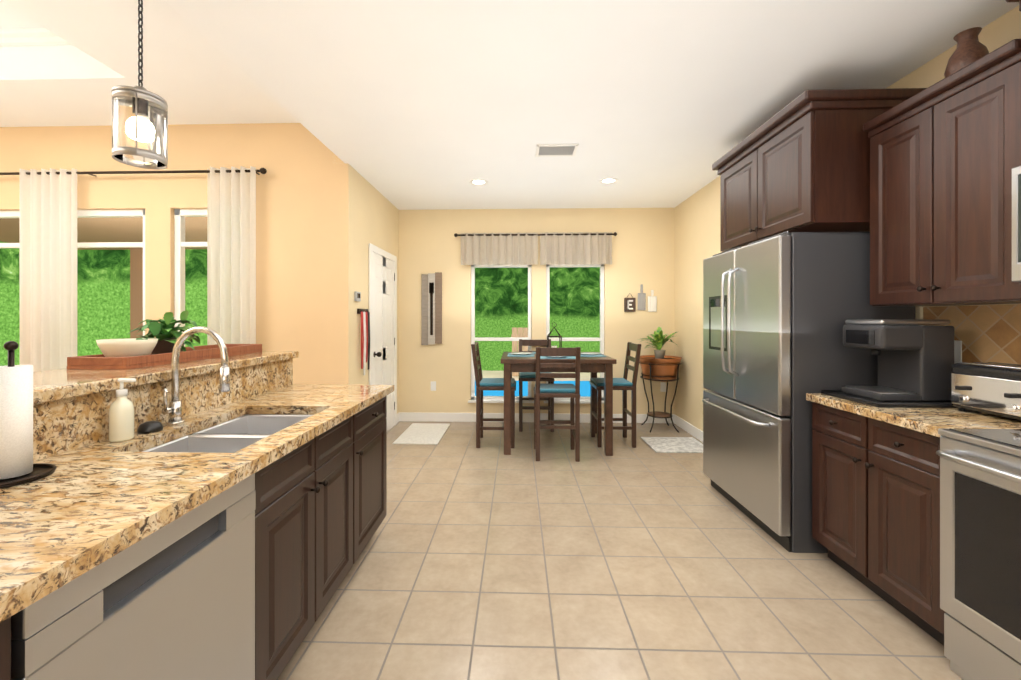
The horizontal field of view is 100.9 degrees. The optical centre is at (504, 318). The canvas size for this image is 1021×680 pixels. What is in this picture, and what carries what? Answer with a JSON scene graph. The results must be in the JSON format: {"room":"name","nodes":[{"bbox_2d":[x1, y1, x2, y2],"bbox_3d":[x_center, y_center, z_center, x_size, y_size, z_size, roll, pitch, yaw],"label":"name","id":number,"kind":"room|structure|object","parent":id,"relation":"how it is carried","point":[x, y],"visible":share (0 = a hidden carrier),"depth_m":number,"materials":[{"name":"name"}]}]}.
{"room":"kitchen","nodes":[
{"label":"kitchen","id":0,"kind":"room"},
{"bbox_2d":[0,0,1018,209],"bbox_3d":[-2.117,-1.800,1.937,9.190,0.760,7.430,0,0,2],"label":"ceiling","id":1,"kind":"structure","parent":0,"point":[418,104],"depth_m":2.61,"materials":[{"name":"white paint"}]},
{"bbox_2d":[111,0,167,169],"bbox_3d":[-1.425,-1.017,1.651,0.168,0.805,0.168,0,0,2],"label":"pendant lamp","id":2,"kind":"object","parent":1,"relation":"hanging from","point":[139,126],"visible":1,"depth_m":1.60,"materials":[{"name":"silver metal"}]},
{"bbox_2d":[469,179,487,185],"bbox_3d":[-0.263,-1.415,4.366,0.194,0.010,0.194,0,0,2],"label":"recessed light","id":3,"kind":"object","parent":1,"relation":"in","point":[478,182],"visible":0.98,"depth_m":4.37,"materials":[{"name":"white"}]},
{"bbox_2d":[535,144,578,156],"bbox_3d":[0.438,-1.414,3.534,0.340,0.012,0.240,0,0,2],"label":"ceiling vent","id":4,"kind":"object","parent":1,"relation":"in","point":[550,150],"visible":1,"depth_m":3.52,"materials":[{"name":"white metal"}]},
{"bbox_2d":[599,178,617,183],"bbox_3d":[1.073,-1.415,4.325,0.194,0.010,0.194,0,0,2],"label":"recessed light","id":5,"kind":"object","parent":1,"relation":"in","point":[609,180],"visible":1,"depth_m":4.32,"materials":[{"name":"white"}]},
{"bbox_2d":[0,5,1020,430],"bbox_3d":[-2.117,-0.234,1.937,9.190,3.130,7.430,0,0,2],"label":"wall","id":6,"kind":"structure","parent":0,"point":[324,217],"depth_m":3.95,"materials":[{"name":"beige paint"}]},
{"bbox_2d":[0,210,19,247],"bbox_3d":[-4.874,0.110,4.027,0.746,2.276,0.060,0,0,2],"label":"living room window","id":7,"kind":"structure","parent":6,"relation":"in","point":[9,214],"depth_m":3.99,"materials":[{"name":"white"}]},
{"bbox_2d":[77,209,144,335],"bbox_3d":[-3.775,0.110,3.994,0.886,2.276,0.060,0,0,2],"label":"living room window","id":8,"kind":"structure","parent":6,"relation":"in","point":[106,213],"depth_m":3.96,"materials":[{"name":"white"}]},
{"bbox_2d":[0,166,266,371],"bbox_3d":[-3.809,-0.030,3.854,3.346,2.660,0.133,0,0,2],"label":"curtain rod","id":9,"kind":"object","parent":6,"relation":"attached to","point":[48,258],"visible":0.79,"depth_m":3.81,"materials":[{"name":"white fabric"}]},
{"bbox_2d":[19,168,76,371],"bbox_3d":[-4.164,-0.030,3.845,0.560,2.660,0.094,0,0,2],"label":"curtain","id":10,"kind":"object","parent":9,"relation":"hanging from","point":[47,198],"depth_m":3.83,"materials":[{"name":"white fabric"}]},
{"bbox_2d":[207,166,255,344],"bbox_3d":[-2.455,-0.030,3.793,0.460,2.660,0.092,0,0,2],"label":"curtain","id":11,"kind":"object","parent":9,"relation":"hanging from","point":[231,193],"depth_m":3.78,"materials":[{"name":"white fabric"}]},
{"bbox_2d":[33,359,291,458],"bbox_3d":[-1.399,0.331,0.700,0.020,0.170,3.900,0,0,2],"label":"backsplash","id":12,"kind":"structure","parent":6,"relation":"attached to","point":[67,424],"depth_m":1.43,"materials":[{"name":"beige stone"}]},
{"bbox_2d":[174,209,206,346],"bbox_3d":[-2.710,0.110,3.961,0.756,2.276,0.060,0,0,2],"label":"living room window","id":13,"kind":"structure","parent":6,"relation":"in","point":[180,243],"depth_m":3.94,"materials":[{"name":"white"}]},
{"bbox_2d":[354,291,360,300],"bbox_3d":[-1.403,-0.215,4.036,0.024,0.090,0.110,0,0,2],"label":"thermostat","id":14,"kind":"object","parent":6,"relation":"attached to","point":[357,296],"visible":1,"depth_m":4.00,"materials":[{"name":"grey plastic"}]},
{"bbox_2d":[357,309,369,374],"bbox_3d":[-1.388,0.228,4.181,0.045,0.656,0.260,0,0,2],"label":"towel rack","id":15,"kind":"object","parent":6,"relation":"attached to","point":[365,333],"visible":1,"depth_m":4.16,"materials":[{"name":"red fabric"}]},
{"bbox_2d":[369,243,396,431],"bbox_3d":[-1.344,0.272,4.835,0.092,2.115,0.960,0,0,2],"label":"door","id":16,"kind":"structure","parent":6,"relation":"in","point":[383,309],"depth_m":4.84,"materials":[{"name":"white wood"}]},
{"bbox_2d":[421,272,441,344],"bbox_3d":[-0.936,-0.130,5.449,0.265,0.940,0.030,0,0,2],"label":"wall sconce","id":17,"kind":"object","parent":6,"relation":"attached to","point":[431,308],"visible":1,"depth_m":5.44,"materials":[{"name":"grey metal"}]},
{"bbox_2d":[431,381,435,390],"bbox_3d":[-0.919,0.870,5.462,0.070,0.120,0.006,0,0,2],"label":"electrical outlet","id":18,"kind":"object","parent":6,"relation":"attached to","point":[433,383],"depth_m":5.46,"materials":[{"name":"white plastic"}]},
{"bbox_2d":[468,264,533,402],"bbox_3d":[-0.038,0.182,5.475,0.856,1.801,0.120,0,0,2],"label":"window","id":19,"kind":"structure","parent":6,"relation":"in","point":[493,399],"depth_m":5.48,"materials":[{"name":"white"}]},
{"bbox_2d":[454,232,616,264],"bbox_3d":[0.394,-0.893,5.372,2.068,0.405,0.100,0,0,2],"label":"valance","id":20,"kind":"object","parent":6,"relation":"attached to","point":[593,248],"visible":1,"depth_m":5.35,"materials":[{"name":"beige fabric"}]},
{"bbox_2d":[397,412,673,422],"bbox_3d":[0.401,1.272,5.420,3.550,0.115,0.014,0,0,2],"label":"baseboard","id":21,"kind":"structure","parent":6,"relation":"attached to","point":[401,416],"depth_m":5.43,"materials":[{"name":"white wood"}]},
{"bbox_2d":[544,264,603,403],"bbox_3d":[0.917,0.182,5.446,0.817,1.801,0.120,0,0,2],"label":"window","id":22,"kind":"structure","parent":6,"relation":"in","point":[584,400],"depth_m":5.45,"materials":[{"name":"white"}]},
{"bbox_2d":[624,293,635,311],"bbox_3d":[1.605,-0.211,5.373,0.140,0.243,0.026,0,0,2],"label":"sign board","id":23,"kind":"object","parent":6,"relation":"attached to","point":[629,304],"depth_m":5.37,"materials":[{"name":"black wood"}]},
{"bbox_2d":[638,284,645,309],"bbox_3d":[1.755,-0.275,5.372,0.100,0.330,0.018,0,0,2],"label":"cutting board","id":24,"kind":"object","parent":6,"relation":"attached to","point":[641,296],"depth_m":5.36,"materials":[{"name":"white wood"}]},
{"bbox_2d":[648,290,656,311],"bbox_3d":[1.890,-0.230,5.368,0.110,0.280,0.018,0,0,2],"label":"cutting board","id":25,"kind":"object","parent":6,"relation":"attached to","point":[652,300],"depth_m":5.36,"materials":[{"name":"white wood"}]},
{"bbox_2d":[660,382,665,391],"bbox_3d":[2.030,0.870,5.372,0.070,0.120,0.006,0,0,2],"label":"electrical outlet","id":26,"kind":"object","parent":6,"relation":"attached to","point":[662,386],"depth_m":5.37,"materials":[{"name":"white plastic"}]},
{"bbox_2d":[674,414,702,441],"bbox_3d":[2.139,1.272,4.404,0.014,0.115,1.860,0,0,2],"label":"baseboard","id":27,"kind":"structure","parent":6,"relation":"attached to","point":[692,430],"depth_m":4.89,"materials":[{"name":"white wood"}]},
{"bbox_2d":[716,96,923,251],"bbox_3d":[2.045,-0.877,2.877,0.620,0.675,1.065,0,0,2],"label":"upper cabinet","id":28,"kind":"object","parent":6,"relation":"attached to","point":[805,173],"depth_m":2.44,"materials":[{"name":"brown wood"}]},
{"bbox_2d":[864,48,1020,305],"bbox_3d":[2.157,-0.547,1.949,0.340,0.955,0.711,0,0,2],"label":"upper cabinet","id":29,"kind":"object","parent":6,"relation":"attached to","point":[916,183],"depth_m":1.89,"materials":[{"name":"brown wood"}]},
{"bbox_2d":[944,27,988,77],"bbox_3d":[2.136,-1.193,1.942,0.150,0.245,0.150,0,0,2],"label":"vase","id":30,"kind":"object","parent":29,"relation":"on","point":[970,48],"visible":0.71,"depth_m":1.91,"materials":[{"name":"brown ceramic"}]},
{"bbox_2d":[954,340,961,363],"bbox_3d":[2.322,0.170,2.172,0.006,0.120,0.070,0,0,2],"label":"outlet","id":31,"kind":"object","parent":6,"relation":"attached to","point":[957,351],"visible":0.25,"depth_m":2.14,"materials":[{"name":"white plastic"}]},
{"bbox_2d":[1016,0,1020,166],"bbox_3d":[2.129,-0.897,1.209,0.350,0.635,0.762,0,0,2],"label":"upper cabinet","id":32,"kind":"object","parent":6,"relation":"attached to","point":[1018,41],"depth_m":1.62,"materials":[{"name":"brown wood"}]},
{"bbox_2d":[1012,166,1020,283],"bbox_3d":[2.085,-0.350,1.211,0.438,0.438,0.755,0,0,2],"label":"microwave","id":33,"kind":"object","parent":32,"relation":"attached to","point":[1016,224],"visible":1,"depth_m":1.57,"materials":[{"name":"silver plastic"}]},
{"bbox_2d":[277,421,962,679],"bbox_3d":[-2.117,1.361,1.937,9.190,0.060,7.430,0,0,2],"label":"floor","id":34,"kind":"structure","parent":0,"point":[488,559],"depth_m":2.09,"materials":[{"name":"tile"}]},
{"bbox_2d":[0,603,39,679],"bbox_3d":[-1.093,0.893,0.390,0.606,0.875,0.603,0,0,2],"label":"base cabinet","id":35,"kind":"object","parent":34,"relation":"on","point":[19,637],"depth_m":0.69,"materials":[{"name":"black wood"}]},
{"bbox_2d":[40,471,263,679],"bbox_3d":[-1.075,0.893,0.996,0.606,0.875,0.611,0,0,2],"label":"dishwasher","id":36,"kind":"object","parent":34,"relation":"on","point":[225,522],"depth_m":1.00,"materials":[{"name":"silver metal"}]},
{"bbox_2d":[33,351,298,406],"bbox_3d":[-1.582,0.225,1.837,0.505,0.040,1.697,0,0,2],"label":"countertop","id":37,"kind":"structure","parent":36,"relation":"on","point":[50,386],"depth_m":1.53,"materials":[{"name":"beige stone"}]},
{"bbox_2d":[67,310,261,369],"bbox_3d":[-1.656,0.080,2.163,0.307,0.249,0.910,0,0,2],"label":"tray","id":38,"kind":"object","parent":37,"relation":"on","point":[148,349],"visible":0.94,"depth_m":1.93,"materials":[{"name":"brown wood"}]},
{"bbox_2d":[96,338,157,356],"bbox_3d":[-1.649,0.140,1.848,0.204,0.100,0.204,0,0,2],"label":"bowl","id":39,"kind":"object","parent":38,"relation":"on","point":[131,347],"depth_m":1.78,"materials":[{"name":"beige ceramic"}]},
{"bbox_2d":[128,310,199,353],"bbox_3d":[-1.659,0.072,2.074,0.307,0.234,0.377,0,0,2],"label":"plant","id":40,"kind":"object","parent":38,"relation":"on","point":[166,335],"depth_m":2.03,"materials":[{"name":"green plant"}]},
{"bbox_2d":[0,383,393,622],"bbox_3d":[-1.071,0.436,0.705,0.634,0.040,3.930,0,0,2],"label":"countertop","id":41,"kind":"structure","parent":36,"relation":"on","point":[103,499],"depth_m":1.03,"materials":[{"name":"beige stone"}]},
{"bbox_2d":[0,341,56,488],"bbox_3d":[-1.277,0.236,1.091,0.163,0.358,0.163,0,0,2],"label":"paper towel","id":42,"kind":"object","parent":41,"relation":"on","point":[18,466],"visible":1,"depth_m":1.07,"materials":[{"name":"white paper"}]},
{"bbox_2d":[109,378,135,441],"bbox_3d":[-1.308,0.310,1.447,0.078,0.210,0.066,0,0,2],"label":"soap bottle","id":43,"kind":"object","parent":41,"relation":"on","point":[121,419],"visible":0.96,"depth_m":1.43,"materials":[{"name":"beige"}]},
{"bbox_2d":[137,421,162,433],"bbox_3d":[-1.308,0.396,1.557,0.076,0.037,0.076,0,0,2],"label":"sink caddy","id":44,"kind":"object","parent":41,"relation":"on","point":[149,427],"visible":0.98,"depth_m":1.53,"materials":[{"name":"black plastic"}]},
{"bbox_2d":[156,327,231,426],"bbox_3d":[-1.210,0.223,1.644,0.249,0.385,0.106,0,0,2],"label":"faucet","id":45,"kind":"object","parent":41,"relation":"on","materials":[{"name":"silver metal"}]},
{"bbox_2d":[136,411,335,502],"bbox_3d":[-1.035,0.539,1.661,0.418,0.192,0.703,0,0,2],"label":"sink","id":46,"kind":"object","parent":41,"relation":"in","point":[235,432],"depth_m":1.65,"materials":[{"name":"silver metal"}]},
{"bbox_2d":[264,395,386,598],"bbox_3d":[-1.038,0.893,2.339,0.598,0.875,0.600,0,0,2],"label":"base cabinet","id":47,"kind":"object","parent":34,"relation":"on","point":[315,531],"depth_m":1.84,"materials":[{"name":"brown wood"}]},
{"bbox_2d":[393,423,449,444],"bbox_3d":[-0.931,1.323,4.887,0.480,0.011,0.860,0,0,2],"label":"area rug","id":48,"kind":"object","parent":34,"relation":"on","point":[424,433],"visible":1,"depth_m":4.80,"materials":[{"name":"white fabric"}]},
{"bbox_2d":[471,342,515,447],"bbox_3d":[-0.103,0.795,4.532,0.464,1.070,0.420,0,0,2],"label":"chair","id":49,"kind":"object","parent":34,"relation":"on","point":[482,383],"visible":1,"depth_m":4.33,"materials":[{"name":"brown wood"}]},
{"bbox_2d":[519,339,553,431],"bbox_3d":[0.389,0.795,5.179,0.420,1.070,0.464,0,0,2],"label":"chair","id":50,"kind":"object","parent":34,"relation":"on","point":[527,376],"visible":0.65,"depth_m":4.97,"materials":[{"name":"brown wood"}]},
{"bbox_2d":[534,347,580,461],"bbox_3d":[0.506,0.795,4.106,0.420,1.070,0.464,0,0,2],"label":"chair","id":51,"kind":"object","parent":34,"relation":"on","point":[571,392],"visible":1,"depth_m":3.93,"materials":[{"name":"brown wood"}]},
{"bbox_2d":[501,352,616,455],"bbox_3d":[0.539,0.860,4.532,1.120,0.940,0.920,0,0,2],"label":"dining table","id":52,"kind":"object","parent":34,"relation":"on","point":[593,366],"visible":0.85,"depth_m":4.12,"materials":[{"name":"brown wood"}]},
{"bbox_2d":[507,352,533,356],"bbox_3d":[0.179,0.379,4.543,0.280,0.021,0.400,0,0,2],"label":"placemat","id":53,"kind":"object","parent":52,"relation":"on","point":[520,354],"visible":0.98,"depth_m":4.45,"materials":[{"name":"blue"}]},
{"bbox_2d":[547,322,561,347],"bbox_3d":[0.539,0.213,4.532,0.150,0.353,0.150,0,0,2],"label":"lantern","id":54,"kind":"object","parent":52,"relation":"on","point":[559,336],"visible":0.52,"depth_m":4.50,"materials":[{"name":"brown metal"}]},
{"bbox_2d":[540,356,575,358],"bbox_3d":[0.530,0.379,4.252,0.400,0.021,0.280,0,0,2],"label":"placemat","id":55,"kind":"object","parent":52,"relation":"on","point":[557,357],"visible":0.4,"depth_m":4.17,"materials":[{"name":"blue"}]},
{"bbox_2d":[580,352,605,356],"bbox_3d":[0.919,0.379,4.541,0.280,0.021,0.400,0,0,2],"label":"placemat","id":56,"kind":"object","parent":52,"relation":"on","point":[589,354],"visible":0.81,"depth_m":4.44,"materials":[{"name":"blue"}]},
{"bbox_2d":[590,342,640,447],"bbox_3d":[1.192,0.795,4.552,0.464,1.070,0.420,0,0,2],"label":"chair","id":57,"kind":"object","parent":34,"relation":"on","point":[624,384],"visible":1,"depth_m":4.37,"materials":[{"name":"brown wood"}]},
{"bbox_2d":[639,327,681,432],"bbox_3d":[1.878,0.710,5.082,0.509,1.235,0.504,0,0,2],"label":"plant stand","id":58,"kind":"object","parent":34,"relation":"on","point":[660,365],"visible":0.98,"depth_m":4.97,"materials":[{"name":"grey metal"}]},
{"bbox_2d":[639,355,681,381],"bbox_3d":[1.876,0.594,5.082,0.504,0.272,0.504,0,0,2],"label":"tub","id":59,"kind":"object","parent":58,"relation":"in","point":[663,368],"depth_m":4.91,"materials":[{"name":"orange ceramic"}]},
{"bbox_2d":[641,437,702,452],"bbox_3d":[1.806,1.324,4.439,0.580,0.011,0.530,0,0,2],"label":"rug","id":60,"kind":"object","parent":34,"relation":"on","point":[674,445],"visible":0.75,"depth_m":4.42,"materials":[{"name":"white fabric"}]},
{"bbox_2d":[702,231,914,552],"bbox_3d":[1.922,0.412,2.879,0.826,1.837,0.990,0,0,2],"label":"fridge","id":61,"kind":"object","parent":34,"relation":"on","point":[780,309],"visible":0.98,"depth_m":2.41,"materials":[{"name":"grey metal"}]},
{"bbox_2d":[808,400,945,645],"bbox_3d":[2.018,0.893,1.974,0.620,0.875,0.750,0,0,2],"label":"base cabinet","id":62,"kind":"object","parent":34,"relation":"on","point":[875,500],"depth_m":1.91,"materials":[{"name":"brown wood"}]},
{"bbox_2d":[806,393,1020,439],"bbox_3d":[2.004,0.436,1.974,0.648,0.040,0.756,0,0,2],"label":"countertop","id":63,"kind":"structure","parent":62,"relation":"on","point":[927,421],"depth_m":1.81,"materials":[{"name":"beige stone"}]},
{"bbox_2d":[820,319,957,407],"bbox_3d":[1.993,0.209,2.149,0.480,0.412,0.375,0,0,2],"label":"coffee maker","id":64,"kind":"object","parent":63,"relation":"on","point":[915,360],"visible":0.98,"depth_m":2.06,"materials":[{"name":"black plastic"}]},
{"bbox_2d":[820,390,957,407],"bbox_3d":[1.993,0.405,2.149,0.480,0.020,0.375,0,0,2],"label":"tray","id":65,"kind":"object","parent":63,"relation":"on","point":[874,400],"depth_m":2.05,"materials":[{"name":"black plastic"}]},
{"bbox_2d":[951,362,1020,419],"bbox_3d":[2.159,0.305,1.768,0.305,0.220,0.328,0,0,2],"label":"toaster","id":66,"kind":"object","parent":63,"relation":"on","point":[993,388],"visible":1,"depth_m":1.77,"materials":[{"name":"silver metal"}]},
{"bbox_2d":[936,428,1020,679],"bbox_3d":[1.931,0.811,1.216,0.707,1.040,0.755,0,0,2],"label":"range","id":67,"kind":"object","parent":34,"relation":"on","point":[980,537],"visible":0.96,"depth_m":1.46,"materials":[{"name":"silver metal"}]},
{"label":"outside","id":68,"kind":"structure","parent":0,"visible":0},
{"bbox_2d":[482,371,599,380],"bbox_3d":[-2.197,1.420,13.880,55.000,0.055,52.000,0,0,2],"label":"ground","id":69,"kind":"structure","parent":68,"point":[500,374],"depth_m":10.20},
{"bbox_2d":[0,217,206,337],"bbox_3d":[-4.737,-0.015,5.734,6.420,2.810,3.240,0,0,2],"label":"roof","id":70,"kind":"structure","parent":69,"relation":"on","point":[120,229],"depth_m":6.16,"materials":[{"name":"paint"}]},
{"bbox_2d":[511,328,527,375],"bbox_3d":[0.458,0.798,10.227,0.570,1.180,0.060,0,0,2],"label":"fence","id":71,"kind":"object","parent":69,"relation":"on","point":[522,332],"visible":0.29,"depth_m":10.20,"materials":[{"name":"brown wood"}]},
{"bbox_2d":[475,381,589,396],"bbox_3d":[0.320,1.361,7.851,6.800,0.064,2.700,0,0,2],"label":"pool","id":72,"kind":"object","parent":69,"relation":"on","point":[584,388],"depth_m":7.94,"materials":[{"name":"liquid"}]},
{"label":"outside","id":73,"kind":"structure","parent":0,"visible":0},
{"bbox_2d":[0,241,206,365],"bbox_3d":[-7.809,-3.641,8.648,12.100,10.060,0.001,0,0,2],"label":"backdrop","id":74,"kind":"structure","parent":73,"point":[103,294],"depth_m":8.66,"materials":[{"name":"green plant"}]},
{"bbox_2d":[475,267,599,370],"bbox_3d":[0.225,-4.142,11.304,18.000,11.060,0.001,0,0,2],"label":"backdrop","id":75,"kind":"structure","parent":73,"point":[501,302],"depth_m":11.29,"materials":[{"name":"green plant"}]}
]}

